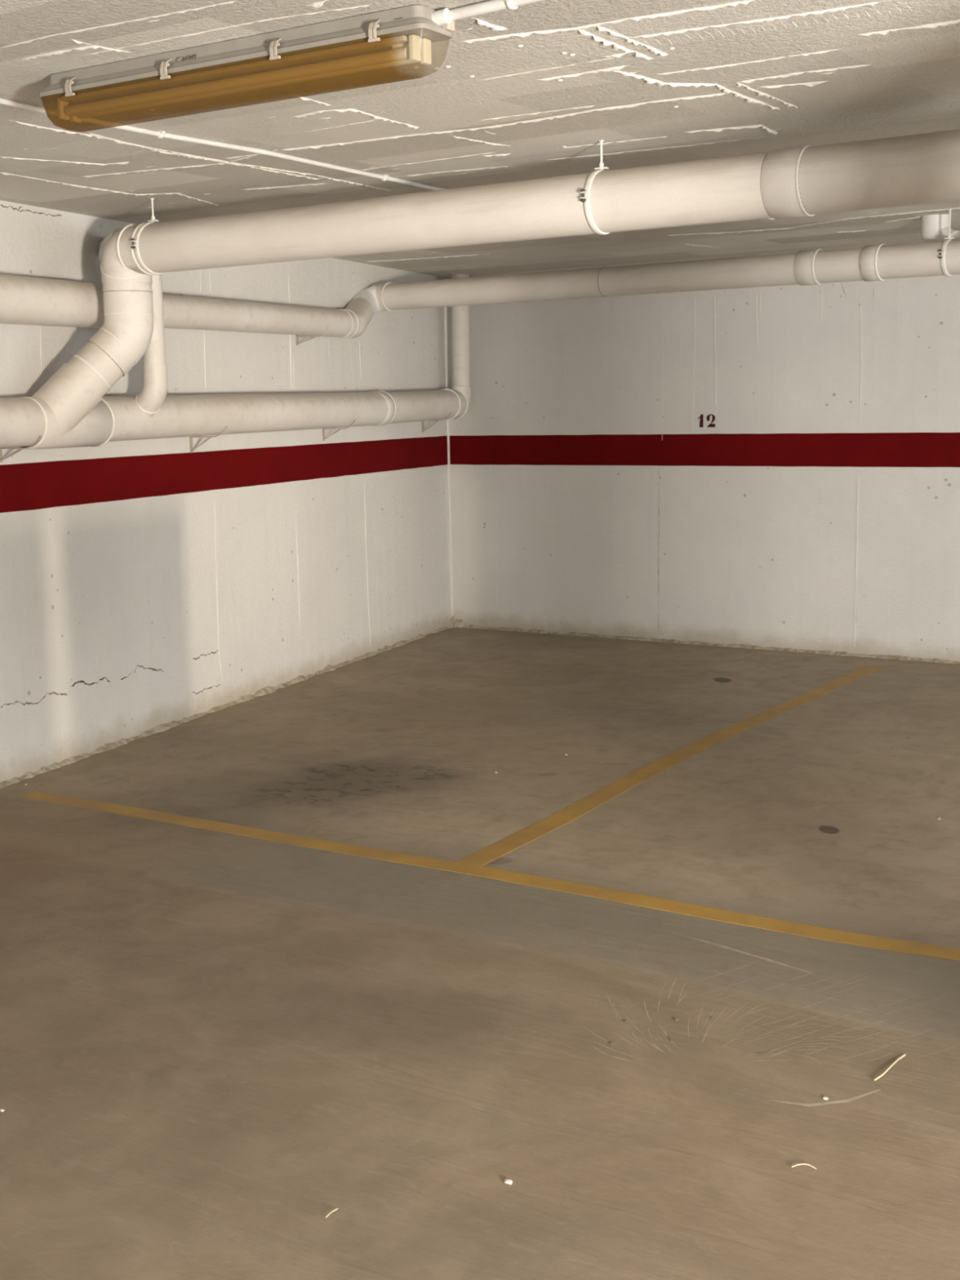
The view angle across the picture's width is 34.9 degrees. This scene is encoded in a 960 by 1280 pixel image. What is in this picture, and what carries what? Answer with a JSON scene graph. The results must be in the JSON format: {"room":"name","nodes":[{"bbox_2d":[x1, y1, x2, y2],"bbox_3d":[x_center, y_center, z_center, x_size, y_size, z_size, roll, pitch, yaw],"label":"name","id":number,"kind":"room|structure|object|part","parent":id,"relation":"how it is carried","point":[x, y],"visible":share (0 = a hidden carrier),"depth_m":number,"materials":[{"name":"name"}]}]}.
{"room":"parking garage","nodes":[
{"label":"parking garage","id":0,"kind":"room"},
{"bbox_2d":[0,200,450,782],"bbox_3d":[-3.770,0.012,2.694,0.225,2.500,18.700,2,9,22],"label":"wall","id":1,"kind":"structure","parent":0,"point":[124,619],"depth_m":8.11,"materials":[{"name":"white paint"}]},
{"bbox_2d":[0,435,40,462],"bbox_3d":[-1.959,-0.814,6.502,0.225,0.113,0.024,2,9,22],"label":"bracket","id":2,"kind":"object","parent":1,"relation":"attached to","point":[20,449],"visible":0.94,"depth_m":6.51,"materials":[{"name":"metal"}]},
{"bbox_3d":[-2.060,-0.809,6.544,0.006,0.093,0.022,2,9,22],"label":"wall plate","id":3,"kind":"part","parent":2,"relation":"part of","materials":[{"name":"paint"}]},
{"bbox_3d":[-1.994,-0.818,6.515,0.150,0.005,0.014,2,9,22],"label":"arm","id":4,"kind":"part","parent":2,"relation":"part of","materials":[{"name":"paint"}]},
{"bbox_2d":[189,426,227,453],"bbox_3d":[-1.397,-1.034,7.869,0.225,0.135,0.024,2,9,22],"label":"bracket","id":5,"kind":"object","parent":1,"relation":"attached to","point":[207,437],"visible":0.84,"depth_m":7.89,"materials":[{"name":"metal"}]},
{"bbox_3d":[-1.498,-1.029,7.911,0.006,0.116,0.022,2,9,22],"label":"wall plate","id":6,"kind":"part","parent":5,"relation":"part of","materials":[{"name":"paint"}]},
{"bbox_3d":[-1.432,-1.050,7.881,0.150,0.005,0.014,2,9,22],"label":"arm","id":7,"kind":"part","parent":5,"relation":"part of","materials":[{"name":"paint"}]},
{"bbox_2d":[0,435,447,512],"bbox_3d":[-2.111,-0.631,6.445,0.003,0.210,10.000,2,9,22],"label":"wall stripe","id":8,"kind":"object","parent":1,"relation":"attached to","point":[24,486],"depth_m":7.96,"materials":[{"name":"red paint"}]},
{"bbox_2d":[0,619,453,788],"bbox_3d":[-1.595,0.423,7.770,0.066,0.080,7.500,2,9,22],"label":"baseboard","id":9,"kind":"structure","parent":1,"relation":"attached to","point":[267,690],"depth_m":8.07,"materials":[{"name":"grey concrete"}]},
{"bbox_2d":[0,363,471,449],"bbox_3d":[-1.493,-1.144,7.430,0.338,0.370,7.406,2,9,22],"label":"drain pipe","id":10,"kind":"object","parent":1,"relation":"attached to","point":[67,411],"visible":0.97,"depth_m":7.51,"materials":[{"name":"white plastic"}]},
{"bbox_2d":[98,241,168,417],"bbox_3d":[-1.619,-1.391,7.012,0.266,0.824,0.377,5,10,32],"label":"pipe","id":11,"kind":"object","parent":10,"relation":"attached to","point":[153,394],"visible":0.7,"depth_m":7.03,"materials":[{"name":"white plastic"}]},
{"bbox_2d":[451,274,471,387],"bbox_3d":[-0.137,-2.148,10.683,0.144,0.802,0.140,5,10,32],"label":"riser pipe","id":12,"kind":"object","parent":10,"relation":"attached to","point":[460,320],"visible":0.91,"depth_m":10.65,"materials":[{"name":"white plastic"}]},
{"bbox_2d":[295,328,327,345],"bbox_3d":[-0.975,-1.760,8.860,0.205,0.091,0.024,2,9,22],"label":"bracket","id":13,"kind":"object","parent":1,"relation":"attached to","point":[297,343],"visible":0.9,"depth_m":8.88,"materials":[{"name":"metal"}]},
{"bbox_3d":[-1.067,-1.759,8.898,0.006,0.082,0.022,2,9,22],"label":"wall plate","id":14,"kind":"part","parent":13,"relation":"part of","materials":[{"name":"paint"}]},
{"bbox_3d":[-1.001,-1.763,8.870,0.150,0.005,0.014,2,9,22],"label":"arm","id":15,"kind":"part","parent":13,"relation":"part of","materials":[{"name":"paint"}]},
{"bbox_2d":[321,419,355,440],"bbox_3d":[-0.848,-1.265,9.202,0.225,0.125,0.024,2,9,22],"label":"bracket","id":16,"kind":"object","parent":1,"relation":"attached to","point":[340,428],"visible":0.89,"depth_m":9.22,"materials":[{"name":"metal"}]},
{"bbox_3d":[-0.949,-1.260,9.244,0.006,0.105,0.022,2,9,22],"label":"wall plate","id":17,"kind":"part","parent":16,"relation":"part of","materials":[{"name":"paint"}]},
{"bbox_2d":[421,412,451,432],"bbox_3d":[-0.298,-1.502,10.540,0.222,0.138,0.024,2,9,22],"label":"bracket","id":18,"kind":"object","parent":1,"relation":"attached to","point":[437,420],"visible":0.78,"depth_m":10.56,"materials":[{"name":"metal"}]},
{"bbox_2d":[443,277,453,618],"bbox_3d":[-0.229,-1.338,11.021,0.028,2.500,0.028,5,10,32],"label":"trim","id":19,"kind":"structure","parent":1,"relation":"attached to","point":[445,308],"depth_m":11.03,"materials":[{"name":"white paint"}]},
{"bbox_2d":[0,240,959,338],"bbox_3d":[-0.107,-1.472,5.852,5.375,0.426,6.200,5,10,32],"label":"drain pipe","id":20,"kind":"object","parent":1,"relation":"attached to","point":[24,300],"visible":0.93,"depth_m":8.07,"materials":[{"name":"white plastic"}]},
{"bbox_2d":[371,281,395,311],"bbox_3d":[-0.609,-2.175,9.684,0.123,0.183,0.183,6,11,37],"label":"socket","id":21,"kind":"object","parent":20,"relation":"attached to","point":[380,292],"depth_m":9.60,"materials":[{"name":"white plastic"}]},
{"bbox_2d":[0,626,959,1279],"bbox_3d":[-2.973,2.015,-1.539,9.900,0.200,25.250,5,10,32],"label":"floor","id":22,"kind":"structure","parent":0,"point":[215,1046],"depth_m":4.24,"materials":[{"name":"concrete"}]},
{"bbox_2d":[325,1208,337,1217],"bbox_3d":[-0.298,1.149,3.059,0.003,0.005,0.037,5,11,34],"label":"stalk","id":23,"kind":"object","parent":22,"relation":"on","point":[336,1208],"visible":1,"depth_m":3.06,"materials":[{"name":"beige plant"}]},
{"bbox_2d":[17,791,959,961],"bbox_3d":[-0.148,0.792,5.388,4.222,0.002,0.135,5,10,32],"label":"parking line","id":24,"kind":"object","parent":22,"relation":"on","point":[785,926],"visible":1,"depth_m":5.17,"materials":[{"name":"yellow paint"}]},
{"bbox_2d":[504,1178,512,1184],"bbox_3d":[0.060,1.126,3.172,0.019,0.008,0.015,5,10,32],"label":"chip","id":25,"kind":"object","parent":22,"relation":"on","point":[508,1181],"visible":1,"depth_m":3.17,"materials":[{"name":"white"}]},
{"bbox_2d":[456,665,884,866],"bbox_3d":[1.150,0.473,7.298,0.158,0.002,4.554,4,10,32],"label":"parking line","id":26,"kind":"object","parent":22,"relation":"on","point":[483,856],"visible":1,"depth_m":6.59,"materials":[{"name":"yellow paint"}]},
{"bbox_2d":[791,1163,816,1169],"bbox_3d":[0.682,1.107,3.211,0.052,0.007,0.014,0,9,7],"label":"stalk","id":27,"kind":"object","parent":22,"relation":"on","point":[802,1163],"visible":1,"depth_m":3.21,"materials":[{"name":"beige plant"}]},
{"bbox_2d":[874,1053,905,1080],"bbox_3d":[0.990,1.029,3.679,0.011,0.010,0.182,5,11,36],"label":"stalk","id":28,"kind":"object","parent":22,"relation":"on","point":[904,1055],"visible":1,"depth_m":3.67,"materials":[{"name":"beige plant"}]},
{"bbox_2d":[0,0,959,277],"bbox_3d":[-1.243,-1.128,0.787,9.900,0.262,18.650,5,10,32],"label":"ceiling","id":29,"kind":"structure","parent":0,"point":[531,91],"depth_m":4.74,"materials":[{"name":"white paint"}]},
{"bbox_2d":[129,198,164,274],"bbox_3d":[-1.404,-1.734,6.535,0.045,0.328,0.242,5,10,32],"label":"hanger","id":30,"kind":"object","parent":29,"relation":"hanging from","point":[135,246],"visible":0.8,"depth_m":6.48,"materials":[{"name":"paint"}]},
{"bbox_3d":[-1.401,-1.847,6.527,0.018,0.102,0.018,5,10,32],"label":"rod","id":31,"kind":"part","parent":30,"relation":"part of","materials":[{"name":"paint"}]},
{"bbox_2d":[0,97,447,190],"bbox_3d":[-0.654,-1.745,5.566,0.074,0.027,3.205,4,10,30],"label":"cable conduit","id":32,"kind":"object","parent":29,"relation":"attached to","point":[159,134],"visible":0.8,"depth_m":5.25,"materials":[{"name":"white plastic"}]},
{"bbox_2d":[39,4,454,132],"bbox_3d":[-0.624,-1.414,3.819,1.283,0.140,0.143,5,10,32],"label":"fluorescent light","id":33,"kind":"object","parent":29,"relation":"attached to","point":[384,46],"visible":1,"depth_m":3.73,"materials":[{"name":"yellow plastic"}]},
{"bbox_2d":[40,34,417,132],"bbox_3d":[-0.626,-1.387,3.831,1.262,0.084,0.125,5,10,32],"label":"diffuser","id":34,"kind":"object","parent":33,"relation":"attached to","point":[341,62],"depth_m":3.76,"materials":[{"name":"yellow plastic"}]},
{"bbox_2d":[408,34,421,62],"bbox_3d":[-0.150,-1.358,3.500,0.016,0.056,0.030,5,10,32],"label":"socket","id":35,"kind":"object","parent":33,"relation":"attached to","point":[414,40],"depth_m":3.49,"materials":[{"name":"white plastic"}]},
{"bbox_2d":[419,37,431,65],"bbox_3d":[-0.127,-1.364,3.536,0.016,0.056,0.030,5,10,32],"label":"socket","id":36,"kind":"object","parent":33,"relation":"attached to","point":[424,42],"depth_m":3.53,"materials":[{"name":"white plastic"}]},
{"bbox_2d":[448,0,543,21],"bbox_3d":[0.089,-1.417,3.377,0.475,0.035,0.043,6,11,38],"label":"cable conduit","id":37,"kind":"object","parent":29,"relation":"attached to","point":[491,6],"visible":0.94,"depth_m":3.43,"materials":[{"name":"white plastic"}]},
{"bbox_2d":[579,140,609,235],"bbox_3d":[0.418,-1.581,5.313,0.045,0.328,0.242,5,10,32],"label":"hanger","id":38,"kind":"object","parent":29,"relation":"hanging from","point":[585,192],"visible":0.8,"depth_m":5.26,"materials":[{"name":"paint"}]},
{"bbox_2d":[66,128,959,396],"bbox_3d":[0.633,-1.171,5.303,6.197,0.939,0.830,5,10,32],"label":"drain pipe","id":39,"kind":"object","parent":38,"relation":"hanging from","point":[917,169],"visible":0.94,"depth_m":5.42,"materials":[{"name":"white plastic"}]},
{"bbox_2d":[101,269,152,283],"bbox_3d":[-1.543,-1.586,6.668,0.216,0.050,0.216,5,10,32],"label":"socket","id":40,"kind":"object","parent":39,"relation":"attached to","point":[108,276],"depth_m":6.57,"materials":[{"name":"white plastic"}]},
{"bbox_3d":[0.422,-1.694,5.305,0.018,0.102,0.018,5,10,32],"label":"rod","id":41,"kind":"part","parent":38,"relation":"part of","materials":[{"name":"paint"}]},
{"bbox_2d":[920,213,959,242],"bbox_3d":[2.628,-1.988,7.463,0.977,0.281,0.157,6,11,38],"label":"outlet","id":42,"kind":"object","parent":29,"relation":"attached to","point":[934,228],"visible":0.43,"depth_m":7.65,"materials":[{"name":"white plastic"}]},
{"bbox_2d":[938,208,954,276],"bbox_3d":[2.293,-1.948,7.463,0.045,0.328,0.200,5,10,32],"label":"hanger","id":43,"kind":"object","parent":29,"relation":"hanging from","point":[942,252],"visible":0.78,"depth_m":7.43,"materials":[{"name":"paint"}]},
{"bbox_3d":[2.297,-2.040,7.459,0.018,0.146,0.018,5,10,32],"label":"rod","id":44,"kind":"part","parent":43,"relation":"part of","materials":[{"name":"paint"}]},
{"bbox_2d":[446,242,959,662],"bbox_3d":[3.846,-1.037,8.552,9.650,2.500,0.226,5,10,32],"label":"wall","id":45,"kind":"structure","parent":0,"point":[854,560],"depth_m":9.89,"materials":[{"name":"white paint"}]},
{"bbox_2d":[449,432,959,467],"bbox_3d":[3.809,-1.053,8.444,9.600,0.209,0.002,5,10,32],"label":"wall stripe","id":46,"kind":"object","parent":45,"relation":"attached to","point":[843,449],"depth_m":9.90,"materials":[{"name":"red paint"}]},
{"bbox_2d":[450,615,959,663],"bbox_3d":[2.305,0.059,9.579,6.000,0.102,0.067,5,10,32],"label":"baseboard","id":47,"kind":"structure","parent":45,"relation":"attached to","point":[458,624],"depth_m":10.12,"materials":[{"name":"grey concrete"}]},
{"bbox_2d":[697,414,715,426],"bbox_3d":[1.469,-1.423,9.904,0.125,0.083,0.002,5,10,32],"label":"painted number","id":48,"kind":"object","parent":45,"relation":"attached to","point":[701,415],"visible":1,"depth_m":9.89,"materials":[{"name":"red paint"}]}
]}

